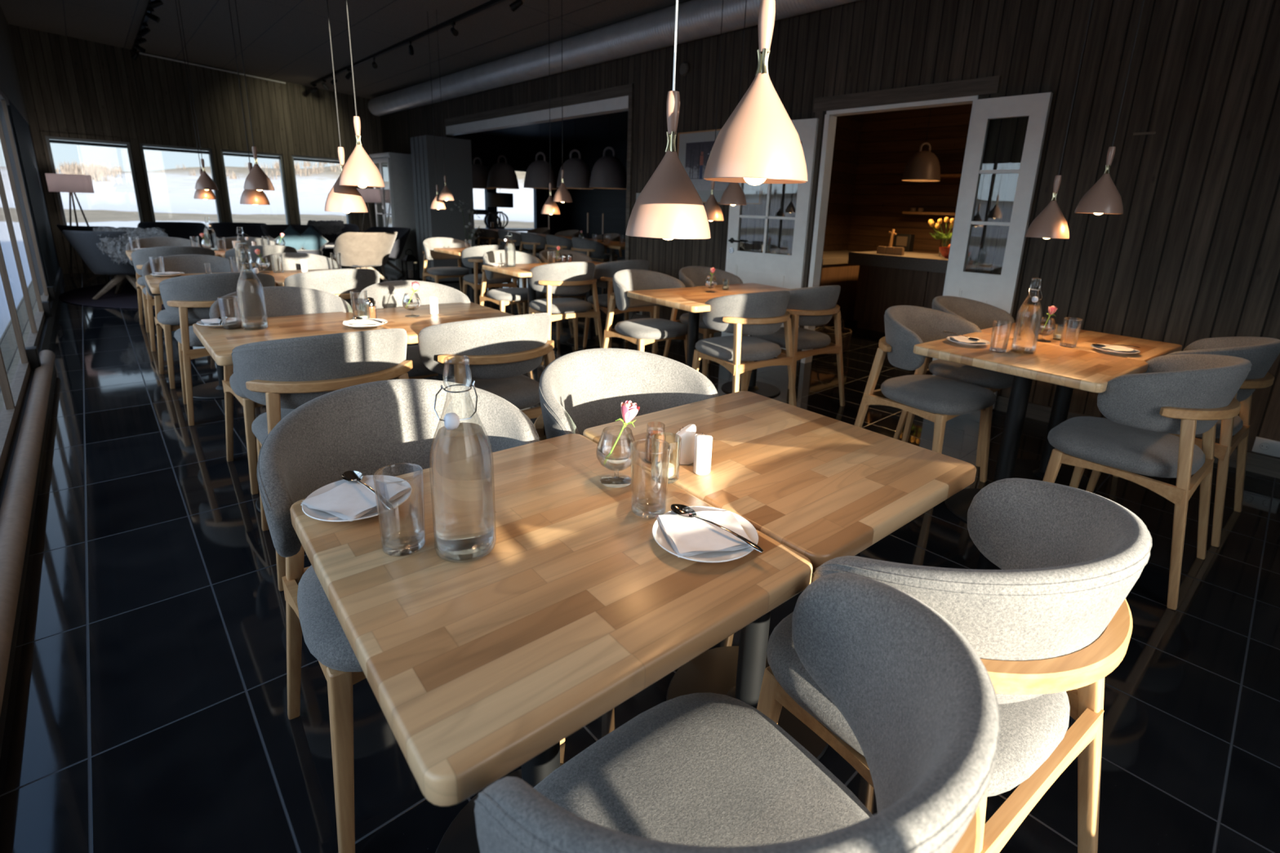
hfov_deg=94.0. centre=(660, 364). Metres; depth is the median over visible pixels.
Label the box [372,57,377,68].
spotlight
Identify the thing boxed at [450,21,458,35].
spotlight
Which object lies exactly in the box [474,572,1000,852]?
dining chair
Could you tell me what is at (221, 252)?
dining table
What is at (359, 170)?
pendant lamp
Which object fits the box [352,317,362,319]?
bowl
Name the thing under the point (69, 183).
floor lamp
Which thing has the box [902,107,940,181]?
lamp
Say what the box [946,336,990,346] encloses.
plate
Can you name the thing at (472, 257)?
dining chair
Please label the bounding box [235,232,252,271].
bottle
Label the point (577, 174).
lamp
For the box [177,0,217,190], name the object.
pendant lamp
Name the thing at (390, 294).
dining chair
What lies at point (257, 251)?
rose
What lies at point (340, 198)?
pendant lamp
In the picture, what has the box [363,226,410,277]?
lounge armchair
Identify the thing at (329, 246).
lounge armchair
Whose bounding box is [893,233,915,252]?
radio
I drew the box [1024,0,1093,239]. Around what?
pendant lamp
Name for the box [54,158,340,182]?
thicket
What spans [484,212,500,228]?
lantern
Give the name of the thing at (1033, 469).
dining table
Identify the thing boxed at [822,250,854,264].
countertop
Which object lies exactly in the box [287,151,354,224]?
window
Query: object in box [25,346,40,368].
window latch
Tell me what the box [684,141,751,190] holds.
print
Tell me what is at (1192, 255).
wall
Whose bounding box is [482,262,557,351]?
dining table
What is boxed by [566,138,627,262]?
wall
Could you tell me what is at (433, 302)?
salt shaker
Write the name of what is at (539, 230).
dining chair
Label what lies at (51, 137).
window
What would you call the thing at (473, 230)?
potted orchid
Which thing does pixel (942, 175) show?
wall shelf
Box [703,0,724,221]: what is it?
pendant lamp
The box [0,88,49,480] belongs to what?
window
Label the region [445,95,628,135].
trim
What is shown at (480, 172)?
lamp
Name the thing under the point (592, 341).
dining table
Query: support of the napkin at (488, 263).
on the plate at (488, 264)
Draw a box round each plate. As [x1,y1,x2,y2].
[150,271,184,276]
[195,318,236,327]
[302,475,411,521]
[342,318,387,328]
[488,263,505,266]
[652,506,758,563]
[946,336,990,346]
[1090,343,1140,355]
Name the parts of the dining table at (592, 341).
plate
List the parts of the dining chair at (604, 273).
leg, seat, rail, leg, backrest, seat frame, leg, leg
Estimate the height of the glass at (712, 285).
0.108 m
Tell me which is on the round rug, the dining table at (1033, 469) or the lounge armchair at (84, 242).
the lounge armchair at (84, 242)
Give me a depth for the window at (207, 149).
9.70 m
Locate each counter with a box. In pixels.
[815,250,859,327]
[847,250,948,332]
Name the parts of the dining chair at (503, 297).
leg, leg, seat frame, backrest, seat, leg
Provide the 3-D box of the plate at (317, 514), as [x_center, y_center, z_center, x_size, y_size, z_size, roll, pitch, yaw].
[-0.536,0.242,1.064,0.175,0.018,0.175,-11,20,-42]
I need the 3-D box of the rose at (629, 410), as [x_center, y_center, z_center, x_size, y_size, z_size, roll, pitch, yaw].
[-0.076,0.133,1.177,0.070,0.127,0.041,-1,15,-13]
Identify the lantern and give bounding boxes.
[400,248,420,279]
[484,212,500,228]
[492,211,508,228]
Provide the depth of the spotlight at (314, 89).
10.35 m
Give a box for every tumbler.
[128,236,140,251]
[148,256,165,277]
[189,235,199,246]
[203,262,211,273]
[216,236,226,250]
[217,295,241,329]
[228,256,240,272]
[261,235,270,244]
[270,253,283,272]
[329,252,342,269]
[350,289,367,317]
[373,462,425,556]
[500,253,507,267]
[547,250,555,263]
[603,235,608,244]
[631,438,670,518]
[989,320,1012,352]
[1059,317,1083,347]
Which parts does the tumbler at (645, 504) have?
glass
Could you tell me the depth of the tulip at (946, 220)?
6.53 m
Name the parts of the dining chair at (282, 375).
leg, seat, leg, backrest, rail, leg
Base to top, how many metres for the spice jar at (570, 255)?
0.088 m
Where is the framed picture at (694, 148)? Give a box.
[676,128,763,204]
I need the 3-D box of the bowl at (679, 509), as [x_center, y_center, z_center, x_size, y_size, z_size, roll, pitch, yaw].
[0.040,0.257,1.037,0.032,0.010,0.054,-12,20,-44]
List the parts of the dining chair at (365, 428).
leg, seat frame, seat, leg, backrest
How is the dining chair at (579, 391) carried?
on the floor
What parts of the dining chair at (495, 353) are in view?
leg, backrest, seat, rail, seat frame, leg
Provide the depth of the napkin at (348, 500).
1.05 m
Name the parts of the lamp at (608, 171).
lamp shade, loop handle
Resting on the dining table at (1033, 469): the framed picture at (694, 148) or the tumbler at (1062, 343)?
the tumbler at (1062, 343)
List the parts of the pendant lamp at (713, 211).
handle, lamp shade, cord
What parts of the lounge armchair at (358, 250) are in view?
seat, leg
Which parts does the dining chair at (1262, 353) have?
leg, seat frame, seat, leg, backrest, leg, rail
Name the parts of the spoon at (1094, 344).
handle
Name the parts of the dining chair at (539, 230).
backrest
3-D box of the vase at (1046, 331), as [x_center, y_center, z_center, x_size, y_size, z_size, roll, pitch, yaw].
[1.794,-0.164,2.782,0.082,0.108,0.082,-11,20,-42]
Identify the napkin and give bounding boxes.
[155,271,180,275]
[200,317,241,324]
[300,475,411,521]
[343,318,386,325]
[488,262,505,264]
[656,511,753,557]
[949,336,986,344]
[1091,344,1137,351]
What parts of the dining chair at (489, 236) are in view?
rail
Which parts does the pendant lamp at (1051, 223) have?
lamp shade, handle, cord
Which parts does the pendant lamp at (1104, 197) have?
lamp shade, handle, cord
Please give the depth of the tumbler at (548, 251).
5.52 m
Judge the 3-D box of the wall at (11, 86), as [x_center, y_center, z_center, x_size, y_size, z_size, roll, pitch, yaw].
[-4.269,-1.679,3.551,0.220,3.700,14.700,-11,20,-42]
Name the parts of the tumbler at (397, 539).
glass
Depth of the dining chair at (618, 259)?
9.82 m
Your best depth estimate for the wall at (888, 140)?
8.01 m
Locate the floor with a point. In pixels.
(147, 711)
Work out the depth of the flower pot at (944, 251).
6.26 m
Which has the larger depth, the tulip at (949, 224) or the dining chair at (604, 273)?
the tulip at (949, 224)
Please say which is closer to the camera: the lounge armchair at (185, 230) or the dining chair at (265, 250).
the dining chair at (265, 250)
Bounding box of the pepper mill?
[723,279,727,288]
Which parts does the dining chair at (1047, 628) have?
leg, seat, seat frame, backrest, leg, rail, leg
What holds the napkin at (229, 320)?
on the plate at (199, 322)
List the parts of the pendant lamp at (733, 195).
lamp shade, cord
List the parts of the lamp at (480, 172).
loop handle, lamp shade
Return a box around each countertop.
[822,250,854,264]
[847,250,948,273]
[911,250,938,253]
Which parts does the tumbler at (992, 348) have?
glass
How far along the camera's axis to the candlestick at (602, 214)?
9.45 m
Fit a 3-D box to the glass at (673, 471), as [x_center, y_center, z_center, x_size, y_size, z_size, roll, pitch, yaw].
[0.011,0.189,1.206,0.060,0.089,0.060,-11,20,-42]
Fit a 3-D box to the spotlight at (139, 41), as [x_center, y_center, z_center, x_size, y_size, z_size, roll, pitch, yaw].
[-6.981,-4.373,8.024,0.064,0.144,0.129,8,16,21]
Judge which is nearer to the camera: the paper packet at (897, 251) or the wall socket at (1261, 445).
the wall socket at (1261, 445)
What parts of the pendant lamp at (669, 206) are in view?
lamp shade, handle, cord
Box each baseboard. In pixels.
[0,266,63,507]
[61,259,337,273]
[628,311,1279,479]
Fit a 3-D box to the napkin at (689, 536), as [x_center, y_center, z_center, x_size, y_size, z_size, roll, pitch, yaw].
[0.074,0.275,0.987,0.135,0.009,0.122,-2,15,-15]
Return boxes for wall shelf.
[902,211,955,215]
[940,173,961,178]
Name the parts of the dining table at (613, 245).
leg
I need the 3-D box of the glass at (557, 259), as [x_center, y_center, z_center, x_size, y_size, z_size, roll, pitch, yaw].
[-0.966,-0.998,5.605,0.082,0.108,0.082,-11,20,-42]
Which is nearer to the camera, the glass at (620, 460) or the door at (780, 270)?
the glass at (620, 460)
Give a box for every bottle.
[204,221,217,249]
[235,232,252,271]
[237,260,266,327]
[431,381,493,555]
[503,235,515,266]
[1012,287,1042,351]
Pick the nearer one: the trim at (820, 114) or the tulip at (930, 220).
the trim at (820, 114)
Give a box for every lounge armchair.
[56,224,142,285]
[62,229,142,299]
[137,222,208,247]
[208,222,266,239]
[261,224,324,256]
[307,223,359,268]
[333,231,397,281]
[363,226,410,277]
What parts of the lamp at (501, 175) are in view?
loop handle, lamp shade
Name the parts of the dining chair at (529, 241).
leg, rail, seat, backrest, leg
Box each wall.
[0,5,58,413]
[8,23,382,266]
[379,0,1279,458]
[409,134,475,281]
[453,133,567,253]
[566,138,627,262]
[822,114,863,251]
[848,103,972,252]
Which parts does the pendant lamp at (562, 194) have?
cord, lamp shade, handle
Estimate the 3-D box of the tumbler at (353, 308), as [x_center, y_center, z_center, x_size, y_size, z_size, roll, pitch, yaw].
[-1.364,-0.272,2.712,0.070,0.127,0.070,-11,20,-42]
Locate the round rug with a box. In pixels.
[58,280,165,309]
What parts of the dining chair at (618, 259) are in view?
seat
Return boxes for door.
[721,118,818,357]
[932,92,1053,408]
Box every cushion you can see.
[272,224,305,249]
[301,225,328,249]
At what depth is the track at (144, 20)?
7.48 m
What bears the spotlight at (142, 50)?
attached to the track at (144, 20)
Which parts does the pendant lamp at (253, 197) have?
cord, handle, lamp shade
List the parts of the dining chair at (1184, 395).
leg, leg, seat, seat frame, backrest, leg, rail, leg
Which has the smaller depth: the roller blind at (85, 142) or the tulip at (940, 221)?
the tulip at (940, 221)
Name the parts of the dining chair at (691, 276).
leg, seat, seat frame, leg, leg, backrest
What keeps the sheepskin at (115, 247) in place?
on the lounge armchair at (84, 242)
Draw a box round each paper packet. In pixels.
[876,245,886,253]
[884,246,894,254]
[893,247,904,255]
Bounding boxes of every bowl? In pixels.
[342,471,362,482]
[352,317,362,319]
[671,503,696,517]
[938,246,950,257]
[968,337,979,341]
[1092,343,1105,346]
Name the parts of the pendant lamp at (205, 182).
cord, handle, lamp shade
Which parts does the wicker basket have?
handle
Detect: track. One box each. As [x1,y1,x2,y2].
[131,0,154,53]
[310,0,505,85]
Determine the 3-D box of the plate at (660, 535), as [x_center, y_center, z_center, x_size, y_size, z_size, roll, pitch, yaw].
[0.074,0.284,0.989,0.175,0.018,0.175,-11,20,-42]
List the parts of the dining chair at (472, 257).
leg, leg, rail, backrest, seat, seat frame, leg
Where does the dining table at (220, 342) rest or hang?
on the floor
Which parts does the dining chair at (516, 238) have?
rail, backrest, seat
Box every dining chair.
[125,236,201,332]
[131,245,215,351]
[141,254,241,388]
[159,272,275,426]
[208,286,352,494]
[216,236,276,248]
[224,244,297,271]
[231,328,413,591]
[254,252,339,271]
[257,378,564,852]
[284,268,379,307]
[358,280,471,378]
[417,312,555,418]
[422,237,470,293]
[461,244,521,315]
[474,228,484,269]
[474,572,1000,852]
[476,227,499,245]
[479,249,545,314]
[497,230,530,253]
[515,231,546,281]
[522,227,550,253]
[528,262,603,350]
[533,347,719,440]
[539,248,598,340]
[544,234,573,250]
[554,230,579,237]
[570,237,605,262]
[582,259,657,351]
[590,233,622,262]
[602,269,688,364]
[616,238,625,261]
[663,266,746,377]
[692,290,796,406]
[745,284,844,406]
[756,477,1151,852]
[854,305,996,482]
[893,295,1014,466]
[1042,354,1252,609]
[1085,336,1279,546]
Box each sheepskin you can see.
[93,226,168,264]
[306,219,345,235]
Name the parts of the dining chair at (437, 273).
leg, leg, seat frame, backrest, seat, leg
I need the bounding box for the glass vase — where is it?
[938,237,951,256]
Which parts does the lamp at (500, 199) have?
lamp shade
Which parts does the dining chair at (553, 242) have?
rail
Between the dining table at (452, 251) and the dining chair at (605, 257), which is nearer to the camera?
the dining table at (452, 251)
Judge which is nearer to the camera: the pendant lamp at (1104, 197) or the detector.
the pendant lamp at (1104, 197)
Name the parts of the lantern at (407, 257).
glass pane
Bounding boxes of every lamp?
[44,173,110,279]
[175,0,216,199]
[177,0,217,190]
[228,0,270,205]
[235,0,275,191]
[324,0,368,213]
[338,0,385,187]
[355,187,381,268]
[426,11,445,209]
[435,9,453,200]
[471,132,493,189]
[486,131,513,207]
[486,132,519,189]
[523,123,558,189]
[541,0,559,214]
[552,0,572,202]
[556,118,593,189]
[588,123,626,189]
[625,0,711,239]
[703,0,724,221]
[703,0,807,185]
[719,0,746,205]
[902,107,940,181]
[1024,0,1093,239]
[1074,0,1144,214]
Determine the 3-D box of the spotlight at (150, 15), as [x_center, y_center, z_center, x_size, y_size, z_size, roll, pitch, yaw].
[-5.877,-4.044,6.913,0.129,0.144,0.064,-3,15,-18]
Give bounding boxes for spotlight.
[133,41,145,53]
[134,32,146,44]
[138,22,151,35]
[145,7,159,22]
[148,0,163,8]
[310,84,317,93]
[321,79,328,89]
[330,75,337,84]
[345,68,351,79]
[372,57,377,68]
[408,40,413,54]
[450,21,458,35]
[509,0,523,11]
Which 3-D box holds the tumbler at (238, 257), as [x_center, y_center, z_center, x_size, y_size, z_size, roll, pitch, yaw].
[-2.925,-0.686,4.109,0.063,0.114,0.063,-11,20,-42]
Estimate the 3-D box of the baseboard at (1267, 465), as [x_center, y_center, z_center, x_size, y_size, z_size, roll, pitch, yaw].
[-0.716,-0.670,7.334,0.016,0.105,14.250,-11,20,-42]
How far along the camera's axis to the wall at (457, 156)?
9.49 m
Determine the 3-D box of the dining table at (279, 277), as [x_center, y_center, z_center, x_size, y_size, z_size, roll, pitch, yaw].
[-2.442,-0.283,4.327,0.612,0.740,0.706,-11,19,-41]
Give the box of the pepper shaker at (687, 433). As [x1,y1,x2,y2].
[675,423,696,465]
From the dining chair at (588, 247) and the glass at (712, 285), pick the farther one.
the dining chair at (588, 247)
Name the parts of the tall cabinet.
door, door glass, door, door glass, cornice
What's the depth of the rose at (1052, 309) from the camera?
2.76 m
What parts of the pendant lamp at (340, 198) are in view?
cord, handle, lamp shade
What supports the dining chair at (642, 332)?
on the floor
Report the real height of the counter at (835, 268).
0.800 m
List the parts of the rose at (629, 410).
stem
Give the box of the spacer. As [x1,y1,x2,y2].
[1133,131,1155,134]
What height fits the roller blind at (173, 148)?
0.044 m
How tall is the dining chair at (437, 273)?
0.845 m
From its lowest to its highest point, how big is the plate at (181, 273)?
0.018 m
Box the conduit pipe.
[139,52,285,84]
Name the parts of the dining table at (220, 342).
plate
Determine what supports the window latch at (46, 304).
attached to the window at (13, 395)
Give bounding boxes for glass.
[200,239,212,248]
[256,257,270,273]
[275,238,285,245]
[355,302,370,318]
[402,293,421,317]
[552,252,561,261]
[595,425,635,488]
[650,432,681,484]
[705,275,716,293]
[722,279,729,289]
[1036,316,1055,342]
[1052,324,1066,340]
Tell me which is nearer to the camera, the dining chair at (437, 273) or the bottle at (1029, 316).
the bottle at (1029, 316)
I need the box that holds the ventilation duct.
[368,0,858,115]
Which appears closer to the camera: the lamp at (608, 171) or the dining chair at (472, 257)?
the dining chair at (472, 257)
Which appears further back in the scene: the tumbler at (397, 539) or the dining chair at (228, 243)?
the dining chair at (228, 243)
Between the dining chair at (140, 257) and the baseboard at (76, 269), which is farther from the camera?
the baseboard at (76, 269)
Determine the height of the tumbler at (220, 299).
0.127 m
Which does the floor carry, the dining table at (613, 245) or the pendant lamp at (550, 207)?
the dining table at (613, 245)
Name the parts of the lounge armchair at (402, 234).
leg, leg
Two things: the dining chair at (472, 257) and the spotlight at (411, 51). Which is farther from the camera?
the spotlight at (411, 51)
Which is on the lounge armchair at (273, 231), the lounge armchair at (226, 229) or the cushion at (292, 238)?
the cushion at (292, 238)
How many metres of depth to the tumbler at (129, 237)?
5.33 m
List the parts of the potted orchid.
pot, stem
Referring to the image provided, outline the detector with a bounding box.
[679,62,688,75]
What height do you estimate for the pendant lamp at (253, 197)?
2.149 m
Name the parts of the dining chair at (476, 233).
backrest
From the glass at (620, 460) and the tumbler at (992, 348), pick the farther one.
the tumbler at (992, 348)
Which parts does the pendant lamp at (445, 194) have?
cord, lamp shade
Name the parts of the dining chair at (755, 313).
leg, leg, seat, leg, seat frame, backrest, rail, leg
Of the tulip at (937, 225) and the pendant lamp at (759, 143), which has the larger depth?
the tulip at (937, 225)
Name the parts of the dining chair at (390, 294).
backrest, seat, seat frame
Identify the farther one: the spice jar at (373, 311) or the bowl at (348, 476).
the spice jar at (373, 311)
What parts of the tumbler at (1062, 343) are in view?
glass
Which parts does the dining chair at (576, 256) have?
leg, seat, seat frame, backrest, leg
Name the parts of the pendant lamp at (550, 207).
cord, lamp shade, handle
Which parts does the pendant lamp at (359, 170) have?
cord, handle, lamp shade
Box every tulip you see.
[928,218,940,237]
[929,221,948,246]
[931,222,946,246]
[933,218,948,246]
[936,217,952,246]
[938,217,954,245]
[940,222,953,246]
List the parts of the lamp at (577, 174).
lamp shade, cord, loop handle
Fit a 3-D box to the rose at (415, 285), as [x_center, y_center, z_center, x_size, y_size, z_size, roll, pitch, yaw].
[-1.156,-0.327,2.797,0.065,0.127,0.042,-8,18,-35]
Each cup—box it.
[231,240,240,248]
[910,207,915,211]
[917,208,923,212]
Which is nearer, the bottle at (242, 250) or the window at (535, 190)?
the bottle at (242, 250)
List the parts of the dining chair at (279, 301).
leg, seat, seat frame, leg, backrest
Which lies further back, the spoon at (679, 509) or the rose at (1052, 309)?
the rose at (1052, 309)
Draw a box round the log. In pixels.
[823,327,842,336]
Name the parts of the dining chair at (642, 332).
leg, rail, leg, seat frame, backrest, seat, leg, leg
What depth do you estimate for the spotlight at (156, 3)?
6.40 m
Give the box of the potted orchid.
[449,199,484,280]
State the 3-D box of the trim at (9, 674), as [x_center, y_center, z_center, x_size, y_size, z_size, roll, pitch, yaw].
[-1.921,0.762,1.744,0.055,0.052,7.350,-11,20,-42]
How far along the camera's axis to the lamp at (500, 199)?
12.73 m
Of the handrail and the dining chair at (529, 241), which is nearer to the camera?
the handrail
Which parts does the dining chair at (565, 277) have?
leg, seat, backrest, seat frame, rail, leg, leg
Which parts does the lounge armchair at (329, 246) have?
seat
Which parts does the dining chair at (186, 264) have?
leg, leg, seat frame, seat, backrest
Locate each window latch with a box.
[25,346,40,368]
[41,301,52,316]
[46,286,56,299]
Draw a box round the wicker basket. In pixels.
[814,315,852,352]
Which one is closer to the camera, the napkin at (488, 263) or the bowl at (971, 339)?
the bowl at (971, 339)
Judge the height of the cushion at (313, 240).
0.529 m
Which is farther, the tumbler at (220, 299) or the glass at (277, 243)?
the glass at (277, 243)
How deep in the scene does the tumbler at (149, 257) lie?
3.80 m
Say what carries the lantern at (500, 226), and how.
on the side table at (504, 228)
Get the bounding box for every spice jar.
[365,299,377,318]
[561,254,566,262]
[567,253,572,262]
[644,421,666,463]
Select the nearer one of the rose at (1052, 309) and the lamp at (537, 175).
the rose at (1052, 309)
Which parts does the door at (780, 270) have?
handle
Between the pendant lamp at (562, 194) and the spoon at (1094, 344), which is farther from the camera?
the pendant lamp at (562, 194)
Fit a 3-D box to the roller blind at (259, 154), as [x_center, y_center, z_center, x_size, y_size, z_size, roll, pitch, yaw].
[-7.142,-3.653,10.450,0.840,0.044,0.042,-11,20,-42]
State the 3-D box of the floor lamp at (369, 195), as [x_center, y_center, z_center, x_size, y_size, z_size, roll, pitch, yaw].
[-5.467,-2.555,11.235,0.487,1.457,0.470,10,17,28]
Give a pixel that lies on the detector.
(684, 67)
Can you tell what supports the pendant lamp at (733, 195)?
hanging from the ceiling at (297, 33)
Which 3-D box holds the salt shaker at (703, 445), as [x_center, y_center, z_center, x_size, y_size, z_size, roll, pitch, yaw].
[0.089,0.183,1.244,0.037,0.087,0.043,6,15,16]
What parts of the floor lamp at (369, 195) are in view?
leg, lamp shade, leg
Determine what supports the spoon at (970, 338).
on the napkin at (959, 339)
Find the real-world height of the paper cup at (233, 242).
0.085 m
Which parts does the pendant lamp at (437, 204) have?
cord, lamp shade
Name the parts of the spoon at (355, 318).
handle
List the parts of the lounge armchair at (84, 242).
leg, seat, leg, leg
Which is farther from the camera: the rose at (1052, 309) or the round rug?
the round rug
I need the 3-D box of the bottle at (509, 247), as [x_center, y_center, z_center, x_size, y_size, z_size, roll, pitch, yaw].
[-1.306,-1.009,5.194,0.094,0.311,0.092,2,15,1]
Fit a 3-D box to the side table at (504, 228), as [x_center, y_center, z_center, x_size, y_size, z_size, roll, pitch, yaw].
[-3.367,-2.686,13.460,1.700,0.740,0.600,-11,20,-42]
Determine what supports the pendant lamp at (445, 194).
hanging from the ceiling at (297, 33)
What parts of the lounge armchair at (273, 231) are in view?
seat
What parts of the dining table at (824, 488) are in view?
plate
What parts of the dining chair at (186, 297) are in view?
leg, leg, seat, rail, seat frame, backrest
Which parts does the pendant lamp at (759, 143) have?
bulb, lamp shade, handle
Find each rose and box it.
[199,232,208,244]
[253,248,265,263]
[408,281,420,303]
[609,400,639,453]
[709,267,715,283]
[1043,305,1057,328]
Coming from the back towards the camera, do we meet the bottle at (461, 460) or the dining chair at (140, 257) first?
the dining chair at (140, 257)
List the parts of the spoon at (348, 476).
handle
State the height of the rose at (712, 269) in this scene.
0.127 m
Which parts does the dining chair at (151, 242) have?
seat frame, leg, seat, leg, backrest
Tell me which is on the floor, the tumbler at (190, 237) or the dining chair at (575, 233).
the dining chair at (575, 233)
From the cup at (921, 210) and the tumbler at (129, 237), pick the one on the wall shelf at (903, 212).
the cup at (921, 210)
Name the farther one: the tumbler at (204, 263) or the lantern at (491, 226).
the lantern at (491, 226)
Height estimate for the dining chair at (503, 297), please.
0.845 m
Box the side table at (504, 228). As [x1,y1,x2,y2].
[474,227,533,244]
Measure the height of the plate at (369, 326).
0.018 m
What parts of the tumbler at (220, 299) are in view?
glass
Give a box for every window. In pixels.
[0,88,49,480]
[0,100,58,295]
[38,130,147,237]
[134,138,226,222]
[215,145,293,224]
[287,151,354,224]
[473,165,490,241]
[494,168,538,228]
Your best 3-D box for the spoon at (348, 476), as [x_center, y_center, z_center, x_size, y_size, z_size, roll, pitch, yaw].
[-0.524,0.224,1.072,0.195,0.015,0.032,15,19,41]
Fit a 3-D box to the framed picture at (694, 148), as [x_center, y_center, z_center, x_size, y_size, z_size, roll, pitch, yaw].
[0.547,-1.880,5.673,0.030,0.670,1.090,-11,20,-42]
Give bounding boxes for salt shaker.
[251,240,257,245]
[300,259,307,271]
[429,296,438,314]
[693,433,712,475]
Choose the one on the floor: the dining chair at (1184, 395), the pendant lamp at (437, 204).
the dining chair at (1184, 395)
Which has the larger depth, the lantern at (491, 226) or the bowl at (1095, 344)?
the lantern at (491, 226)
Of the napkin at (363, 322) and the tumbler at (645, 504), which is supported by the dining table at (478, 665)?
the tumbler at (645, 504)
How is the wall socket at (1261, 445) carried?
attached to the wall at (1192, 255)
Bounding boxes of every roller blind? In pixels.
[48,139,127,148]
[142,146,208,154]
[222,152,279,159]
[293,157,339,163]
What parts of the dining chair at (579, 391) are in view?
rail, leg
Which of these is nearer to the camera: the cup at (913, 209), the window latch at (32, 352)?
the window latch at (32, 352)
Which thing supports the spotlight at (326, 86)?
attached to the track at (488, 4)
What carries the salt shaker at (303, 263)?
on the dining table at (279, 277)
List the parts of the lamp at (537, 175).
loop handle, lamp shade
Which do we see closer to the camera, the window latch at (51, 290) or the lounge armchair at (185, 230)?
the window latch at (51, 290)
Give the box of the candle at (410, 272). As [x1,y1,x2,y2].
[408,270,413,278]
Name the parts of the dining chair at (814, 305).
leg, seat, leg, seat frame, backrest, rail, leg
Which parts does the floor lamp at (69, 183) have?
lamp shade, leg, leg, leg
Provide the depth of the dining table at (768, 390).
4.38 m
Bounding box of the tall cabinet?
[368,152,417,270]
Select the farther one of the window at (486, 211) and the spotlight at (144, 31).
the window at (486, 211)
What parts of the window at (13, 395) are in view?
post, post, post, post, post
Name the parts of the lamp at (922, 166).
lamp shade, loop handle, cord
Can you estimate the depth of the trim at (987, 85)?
4.27 m
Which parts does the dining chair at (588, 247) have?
rail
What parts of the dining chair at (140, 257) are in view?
rail, leg, seat, seat frame, backrest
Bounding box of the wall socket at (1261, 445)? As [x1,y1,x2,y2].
[1251,436,1279,457]
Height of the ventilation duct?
0.343 m
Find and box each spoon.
[217,316,227,325]
[342,471,393,509]
[352,317,385,323]
[671,503,764,552]
[942,331,979,341]
[1092,343,1140,348]
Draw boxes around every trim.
[0,362,55,757]
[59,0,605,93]
[444,83,633,319]
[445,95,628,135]
[796,111,824,362]
[800,95,979,375]
[813,75,1000,112]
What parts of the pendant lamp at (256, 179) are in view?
cord, handle, lamp shade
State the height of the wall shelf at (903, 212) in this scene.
0.030 m
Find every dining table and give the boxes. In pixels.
[125,249,219,337]
[144,271,276,399]
[192,311,385,511]
[213,248,229,257]
[258,268,342,286]
[289,433,812,852]
[355,302,513,380]
[433,247,474,302]
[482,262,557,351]
[491,229,625,292]
[543,261,602,346]
[582,391,976,760]
[626,287,735,368]
[695,283,788,397]
[913,332,1148,521]
[981,322,1182,493]
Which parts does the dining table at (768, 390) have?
plate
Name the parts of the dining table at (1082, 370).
plate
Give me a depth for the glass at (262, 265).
4.19 m
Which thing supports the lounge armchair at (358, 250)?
on the floor
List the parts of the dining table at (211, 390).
plate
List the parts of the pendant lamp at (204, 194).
cord, lamp shade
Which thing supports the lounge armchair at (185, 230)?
on the floor
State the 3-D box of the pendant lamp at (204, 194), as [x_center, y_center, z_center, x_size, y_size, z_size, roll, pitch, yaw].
[-4.156,-2.557,5.240,0.168,2.143,0.168,6,15,14]
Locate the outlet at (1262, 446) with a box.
[1258,442,1270,450]
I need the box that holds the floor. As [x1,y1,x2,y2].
[0,265,1279,852]
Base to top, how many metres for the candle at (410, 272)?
0.130 m
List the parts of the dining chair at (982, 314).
leg, seat frame, seat, backrest, leg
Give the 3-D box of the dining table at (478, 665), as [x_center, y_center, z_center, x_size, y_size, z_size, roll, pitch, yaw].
[-0.221,0.637,1.099,0.612,0.740,0.706,-10,19,-39]
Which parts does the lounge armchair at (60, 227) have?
leg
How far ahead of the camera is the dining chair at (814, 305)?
3.86 m
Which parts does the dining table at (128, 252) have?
plate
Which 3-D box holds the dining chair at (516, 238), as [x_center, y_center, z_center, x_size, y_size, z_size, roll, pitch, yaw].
[-2.553,-1.918,10.416,0.524,0.845,0.557,-11,20,-42]
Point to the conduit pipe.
(153, 55)
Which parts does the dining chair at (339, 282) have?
rail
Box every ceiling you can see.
[0,0,688,98]
[474,111,627,144]
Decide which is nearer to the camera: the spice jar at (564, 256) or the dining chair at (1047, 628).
the dining chair at (1047, 628)
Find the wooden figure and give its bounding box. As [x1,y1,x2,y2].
[888,228,896,246]
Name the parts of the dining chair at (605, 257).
seat frame, seat, backrest, leg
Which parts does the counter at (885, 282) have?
door, door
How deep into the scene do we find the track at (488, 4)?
7.09 m
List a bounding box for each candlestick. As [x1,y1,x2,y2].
[586,213,588,239]
[600,213,605,242]
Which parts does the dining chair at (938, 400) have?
leg, rail, leg, seat frame, backrest, seat, leg, leg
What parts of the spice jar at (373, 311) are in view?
metal lid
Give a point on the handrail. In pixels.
(15, 509)
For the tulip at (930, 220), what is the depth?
6.57 m
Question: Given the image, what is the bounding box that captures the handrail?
[0,350,54,715]
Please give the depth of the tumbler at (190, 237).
5.66 m
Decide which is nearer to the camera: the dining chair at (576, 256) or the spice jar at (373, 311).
the spice jar at (373, 311)
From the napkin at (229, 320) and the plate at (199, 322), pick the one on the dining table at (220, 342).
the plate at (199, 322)
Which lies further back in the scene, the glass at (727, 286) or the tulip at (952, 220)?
the tulip at (952, 220)

